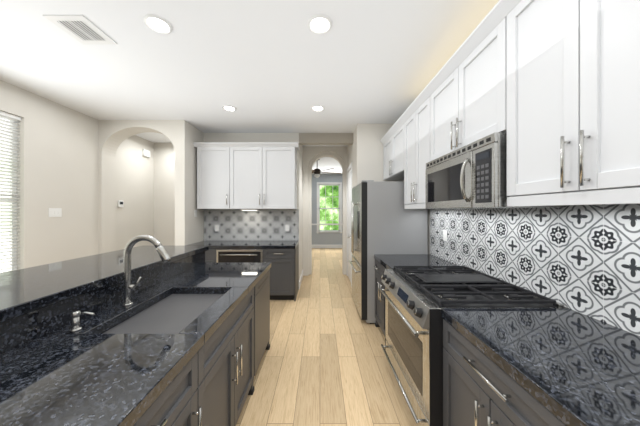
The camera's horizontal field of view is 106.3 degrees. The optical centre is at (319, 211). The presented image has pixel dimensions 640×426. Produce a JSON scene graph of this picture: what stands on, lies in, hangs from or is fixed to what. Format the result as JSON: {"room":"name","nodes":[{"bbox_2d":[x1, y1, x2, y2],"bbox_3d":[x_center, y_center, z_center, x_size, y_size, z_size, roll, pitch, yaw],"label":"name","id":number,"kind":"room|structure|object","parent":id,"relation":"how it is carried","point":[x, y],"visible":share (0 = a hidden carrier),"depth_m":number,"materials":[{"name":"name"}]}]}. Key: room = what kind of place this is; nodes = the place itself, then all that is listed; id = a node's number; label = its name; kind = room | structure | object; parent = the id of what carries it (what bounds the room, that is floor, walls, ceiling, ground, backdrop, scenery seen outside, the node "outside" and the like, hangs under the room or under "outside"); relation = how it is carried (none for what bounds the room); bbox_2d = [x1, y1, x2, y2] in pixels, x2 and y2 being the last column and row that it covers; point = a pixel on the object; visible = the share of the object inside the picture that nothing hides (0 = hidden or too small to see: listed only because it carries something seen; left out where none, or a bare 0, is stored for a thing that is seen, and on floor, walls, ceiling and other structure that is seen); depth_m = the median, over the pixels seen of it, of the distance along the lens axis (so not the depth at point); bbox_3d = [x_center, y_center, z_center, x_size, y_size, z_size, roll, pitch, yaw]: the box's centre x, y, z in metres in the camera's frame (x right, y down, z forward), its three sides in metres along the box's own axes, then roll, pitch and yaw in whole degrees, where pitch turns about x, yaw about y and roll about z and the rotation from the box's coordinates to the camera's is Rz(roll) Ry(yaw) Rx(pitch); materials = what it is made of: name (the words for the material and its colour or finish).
{"room":"kitchen","nodes":[
{"label":"kitchen","id":0,"kind":"room"},
{"bbox_2d":[0,80,153,268],"bbox_3d":[-3.660,0.000,1.310,0.120,2.960,8.020,0,0,0],"label":"wall","id":1,"kind":"structure","parent":0,"point":[58,155],"depth_m":3.40,"materials":[{"name":"paint"}]},
{"bbox_2d":[0,118,16,272],"bbox_3d":[-3.644,-0.124,2.185,0.148,2.029,1.510,0,0,0],"label":"window","id":2,"kind":"structure","parent":1,"relation":"in","point":[8,213],"depth_m":2.86,"materials":[{"name":"white"}]},
{"bbox_2d":[0,111,21,272],"bbox_3d":[-3.652,-0.149,2.185,0.055,1.978,1.464,0,0,0],"label":"window blinds","id":3,"kind":"object","parent":2,"relation":"attached to","point":[10,117],"visible":0.96,"depth_m":2.83,"materials":[{"name":"white plastic"}]},
{"bbox_2d":[48,208,61,216],"bbox_3d":[-3.595,0.020,3.260,0.008,0.120,0.160,0,0,0],"label":"light switch","id":4,"kind":"object","parent":1,"relation":"attached to","point":[54,212],"visible":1,"depth_m":3.25,"materials":[{"name":"white plastic"}]},
{"bbox_2d":[118,200,123,206],"bbox_3d":[-3.586,-0.130,4.320,0.028,0.120,0.100,0,0,0],"label":"thermostat","id":5,"kind":"object","parent":1,"relation":"attached to","point":[120,203],"visible":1,"depth_m":4.30,"materials":[{"name":"white plastic"}]},
{"bbox_2d":[142,149,149,157],"bbox_3d":[-3.580,-1.190,4.950,0.040,0.140,0.180,0,0,0],"label":"alarm box","id":6,"kind":"object","parent":1,"relation":"attached to","point":[145,153],"visible":1,"depth_m":4.92,"materials":[{"name":"white plastic"}]},
{"bbox_2d":[98,120,173,253],"bbox_3d":[-2.980,0.000,4.035,1.240,2.960,0.270,0,0,0],"label":"wall","id":7,"kind":"structure","parent":0,"point":[111,133],"depth_m":4.07,"materials":[{"name":"paint"}]},
{"bbox_2d":[174,120,203,245],"bbox_3d":[-2.270,0.000,4.610,0.140,2.960,1.420,0,0,0],"label":"wall","id":8,"kind":"structure","parent":0,"point":[177,222],"depth_m":3.98,"materials":[{"name":"paint"}]},
{"bbox_2d":[0,0,498,173],"bbox_3d":[-0.350,-1.510,3.800,7.100,0.060,13.000,0,0,0],"label":"ceiling","id":9,"kind":"structure","parent":0,"point":[270,66],"depth_m":2.34,"materials":[{"name":"white paint"}]},
{"bbox_2d":[43,15,116,43],"bbox_3d":[-1.940,-1.475,1.965,0.300,0.010,0.310,0,0,0],"label":"ceiling vent","id":10,"kind":"object","parent":9,"relation":"in","point":[82,29],"visible":1,"depth_m":1.94,"materials":[{"name":"white metal"}]},
{"bbox_2d":[143,14,172,33],"bbox_3d":[-1.280,-1.472,1.900,0.196,0.013,0.196,0,0,0],"label":"recessed light","id":11,"kind":"object","parent":9,"relation":"in","point":[158,24],"visible":1,"depth_m":1.89,"materials":[{"name":"white plastic"}]},
{"bbox_2d":[222,105,236,111],"bbox_3d":[-1.300,-1.472,3.450,0.196,0.013,0.196,0,0,0],"label":"recessed light","id":12,"kind":"object","parent":9,"relation":"in","point":[229,108],"visible":0.96,"depth_m":3.44,"materials":[{"name":"white plastic"}]},
{"bbox_2d":[311,105,324,111],"bbox_3d":[-0.030,-1.472,3.450,0.196,0.013,0.196,0,0,0],"label":"recessed light","id":13,"kind":"object","parent":9,"relation":"in","point":[317,108],"visible":1,"depth_m":3.44,"materials":[{"name":"white plastic"}]},
{"bbox_2d":[308,14,331,33],"bbox_3d":[0.000,-1.472,1.900,0.196,0.013,0.196,0,0,0],"label":"recessed light","id":14,"kind":"object","parent":9,"relation":"in","point":[319,23],"visible":1,"depth_m":1.89,"materials":[{"name":"white"}]},
{"bbox_2d":[312,159,340,177],"bbox_3d":[-0.078,-1.205,6.750,1.362,0.550,1.302,0,0,0],"label":"ceiling fan","id":15,"kind":"object","parent":9,"relation":"hanging from","point":[317,171],"visible":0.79,"depth_m":6.64,"materials":[{"name":"brown metal"}]},
{"bbox_2d":[204,133,352,279],"bbox_3d":[-0.785,0.000,4.610,2.830,2.960,0.120,0,0,0],"label":"wall","id":16,"kind":"structure","parent":0,"point":[301,139],"depth_m":4.54,"materials":[{"name":"paint"}]},
{"bbox_2d":[197,142,232,208],"bbox_3d":[-1.833,-0.613,4.370,0.635,1.155,0.355,0,0,0],"label":"upper cabinet","id":17,"kind":"object","parent":16,"relation":"attached to","point":[214,159],"depth_m":4.21,"materials":[{"name":"white wood"}]},
{"bbox_2d":[204,209,298,240],"bbox_3d":[-1.300,0.264,4.542,1.796,0.592,0.014,0,0,0],"label":"backsplash","id":18,"kind":"structure","parent":16,"relation":"attached to","point":[251,225],"depth_m":4.54,"materials":[{"name":"tile"}]},
{"bbox_2d":[233,142,296,209],"bbox_3d":[-1.042,-0.613,4.370,1.205,1.155,0.355,0,0,0],"label":"upper cabinet","id":19,"kind":"object","parent":16,"relation":"attached to","point":[248,175],"depth_m":4.21,"materials":[{"name":"white wood"}]},
{"bbox_2d":[299,270,302,288],"bbox_3d":[-0.403,1.410,5.017,0.035,0.140,0.965,0,0,0],"label":"baseboard","id":20,"kind":"structure","parent":16,"relation":"attached to","point":[301,277],"depth_m":4.84,"materials":[{"name":"white wood"}]},
{"bbox_2d":[303,146,346,275],"bbox_3d":[0.115,0.000,5.650,1.270,2.960,0.300,0,0,0],"label":"wall","id":21,"kind":"structure","parent":0,"point":[312,155],"depth_m":5.52,"materials":[{"name":"paint"}]},
{"bbox_2d":[236,248,416,425],"bbox_3d":[-0.350,1.510,3.800,7.100,0.060,13.000,0,0,0],"label":"floor","id":22,"kind":"structure","parent":0,"point":[324,362],"depth_m":2.29,"materials":[{"name":"brown wood"}]},
{"bbox_2d":[0,250,270,425],"bbox_3d":[-0.966,0.955,0.707,0.928,1.050,3.812,0,0,0],"label":"kitchen island","id":23,"kind":"object","parent":22,"relation":"on","point":[183,339],"depth_m":1.07,"materials":[{"name":"grey stone"}]},
{"bbox_2d":[69,310,94,331],"bbox_3d":[-1.118,0.515,1.130,0.108,0.088,0.044,0,0,0],"label":"soap dispenser","id":24,"kind":"object","parent":23,"relation":"on","point":[75,317],"visible":1,"depth_m":1.12,"materials":[{"name":"silver metal"}]},
{"bbox_2d":[0,246,207,317],"bbox_3d":[-1.592,0.405,0.723,0.735,0.050,3.844,0,0,0],"label":"island countertop","id":25,"kind":"structure","parent":23,"relation":"on","point":[28,288],"depth_m":1.42,"materials":[{"name":"black stone"}]},
{"bbox_2d":[122,235,170,305],"bbox_3d":[-1.040,0.351,1.440,0.285,0.417,0.054,0,0,0],"label":"faucet","id":26,"kind":"object","parent":23,"relation":"on","point":[160,250],"visible":1,"depth_m":1.43,"materials":[{"name":"silver metal"}]},
{"bbox_2d":[205,249,216,262],"bbox_3d":[-1.944,1.046,4.224,0.508,0.868,0.648,0,0,0],"label":"base cabinet","id":27,"kind":"object","parent":22,"relation":"on","point":[211,254],"depth_m":3.91,"materials":[{"name":"grey wood"}]},
{"bbox_2d":[217,249,268,262],"bbox_3d":[-1.279,1.046,4.224,0.821,0.868,0.648,0,0,0],"label":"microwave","id":28,"kind":"object","parent":22,"relation":"on","point":[223,255],"depth_m":3.90,"materials":[{"name":"grey metal"}]},
{"bbox_2d":[269,241,298,300],"bbox_3d":[-0.666,1.046,4.224,0.528,0.868,0.648,0,0,0],"label":"base cabinet","id":29,"kind":"object","parent":22,"relation":"on","point":[282,257],"depth_m":3.92,"materials":[{"name":"grey wood"}]},
{"bbox_2d":[185,241,296,248],"bbox_3d":[-1.299,0.593,4.224,1.798,0.065,0.648,0,0,0],"label":"countertop","id":30,"kind":"structure","parent":29,"relation":"on","point":[212,244],"depth_m":4.02,"materials":[{"name":"black stone"}]},
{"bbox_2d":[349,180,427,323],"bbox_3d":[0.936,0.537,3.577,0.927,1.885,0.916,0,0,0],"label":"refrigerator","id":31,"kind":"object","parent":22,"relation":"on","point":[383,221],"visible":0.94,"depth_m":3.12,"materials":[{"name":"grey metal"}]},
{"bbox_2d":[374,258,441,335],"bbox_3d":[1.073,1.046,2.728,0.730,0.868,0.771,0,0,0],"label":"base cabinet","id":32,"kind":"object","parent":22,"relation":"on","point":[379,269],"depth_m":2.86,"materials":[{"name":"grey wood"}]},
{"bbox_2d":[374,254,462,268],"bbox_3d":[1.069,0.586,2.728,0.738,0.052,0.771,0,0,0],"label":"countertop","id":33,"kind":"structure","parent":32,"relation":"on","point":[388,260],"depth_m":2.72,"materials":[{"name":"black stone"}]},
{"bbox_2d":[380,266,563,425],"bbox_3d":[0.997,0.999,1.865,0.860,0.963,0.950,0,0,0],"label":"range","id":34,"kind":"object","parent":22,"relation":"on","point":[417,300],"visible":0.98,"depth_m":1.61,"materials":[{"name":"silver metal"}]},
{"bbox_2d":[441,314,561,425],"bbox_3d":[1.073,1.046,0.970,0.730,0.868,0.833,0,0,0],"label":"base cabinet","id":35,"kind":"object","parent":22,"relation":"on","point":[477,391],"depth_m":1.05,"materials":[{"name":"grey wood"}]},
{"bbox_2d":[442,308,639,425],"bbox_3d":[1.069,0.586,0.093,0.738,0.052,2.587,0,0,0],"label":"countertop","id":36,"kind":"structure","parent":35,"relation":"on","point":[584,368],"depth_m":0.92,"materials":[{"name":"black stone"}]},
{"bbox_2d":[562,422,569,425],"bbox_3d":[1.073,1.046,0.207,0.730,0.868,0.937,0,0,0],"label":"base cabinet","id":37,"kind":"object","parent":22,"relation":"on","point":[563,423],"depth_m":0.68,"materials":[{"name":"grey"}]},
{"bbox_2d":[312,174,341,244],"bbox_3d":[0.000,0.000,9.660,6.000,2.960,0.120,0,0,0],"label":"wall","id":38,"kind":"structure","parent":0,"point":[326,238],"depth_m":9.59,"materials":[{"name":"grey paint"}]},
{"bbox_2d":[312,224,341,247],"bbox_3d":[0.000,0.990,9.590,5.760,0.980,0.020,0,0,0],"label":"baseboard","id":39,"kind":"structure","parent":38,"relation":"attached to","point":[324,246],"depth_m":9.58,"materials":[{"name":"white wood"}]},
{"bbox_2d":[317,182,341,232],"bbox_3d":[0.370,-0.130,9.639,1.040,2.040,0.158,0,0,0],"label":"room window","id":40,"kind":"structure","parent":38,"relation":"in","point":[330,202],"depth_m":9.71,"materials":[{"name":"white"}]},
{"bbox_2d":[347,124,363,254],"bbox_3d":[0.690,0.000,4.780,0.120,2.960,1.440,0,0,0],"label":"wall","id":41,"kind":"structure","parent":0,"point":[355,153],"depth_m":4.06,"materials":[{"name":"paint"}]},
{"bbox_2d":[347,162,351,286],"bbox_3d":[0.608,0.263,5.100,0.114,2.435,0.870,0,0,0],"label":"hall door","id":42,"kind":"structure","parent":41,"relation":"in","point":[349,201],"depth_m":5.10,"materials":[{"name":"white wood"}]},
{"bbox_2d":[364,124,403,181],"bbox_3d":[1.080,0.000,4.120,0.660,2.960,0.120,0,0,0],"label":"wall","id":43,"kind":"structure","parent":0,"point":[374,134],"depth_m":4.06,"materials":[{"name":"paint"}]},
{"bbox_2d":[428,209,565,307],"bbox_3d":[1.500,0.000,0.740,0.120,2.960,6.880,0,0,0],"label":"wall","id":44,"kind":"structure","parent":0,"point":[428,209],"depth_m":3.16,"materials":[{"name":"paint"}]},
{"bbox_2d":[384,120,399,179],"bbox_3d":[1.253,-0.860,3.551,0.370,0.680,0.998,0,0,0],"label":"upper cabinet","id":45,"kind":"object","parent":44,"relation":"attached to","point":[392,141],"depth_m":3.54,"materials":[{"name":"white wood"}]},
{"bbox_2d":[400,88,427,207],"bbox_3d":[1.253,-0.639,2.690,0.370,1.120,0.854,0,0,0],"label":"upper cabinet","id":46,"kind":"object","parent":44,"relation":"attached to","point":[414,122],"depth_m":2.68,"materials":[{"name":"white wood"}]},
{"bbox_2d":[428,16,491,161],"bbox_3d":[1.253,-0.832,1.855,0.370,0.735,0.946,0,0,0],"label":"upper cabinet","id":47,"kind":"object","parent":44,"relation":"attached to","point":[460,98],"depth_m":1.79,"materials":[{"name":"white wood"}]},
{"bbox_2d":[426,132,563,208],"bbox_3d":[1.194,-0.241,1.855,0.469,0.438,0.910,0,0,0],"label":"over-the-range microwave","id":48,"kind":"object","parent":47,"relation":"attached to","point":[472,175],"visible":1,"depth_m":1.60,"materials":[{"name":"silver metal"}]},
{"bbox_2d":[430,204,639,335],"bbox_3d":[1.432,0.248,0.957,0.012,0.623,4.314,0,0,0],"label":"backsplash","id":49,"kind":"structure","parent":44,"relation":"attached to","point":[584,259],"depth_m":1.42,"materials":[{"name":"tile"}]},
{"bbox_2d":[492,0,639,199],"bbox_3d":[1.253,-0.639,0.990,0.370,1.120,0.914,0,0,0],"label":"upper cabinet","id":50,"kind":"object","parent":44,"relation":"attached to","point":[551,88],"depth_m":1.03,"materials":[{"name":"white wood"}]}
]}

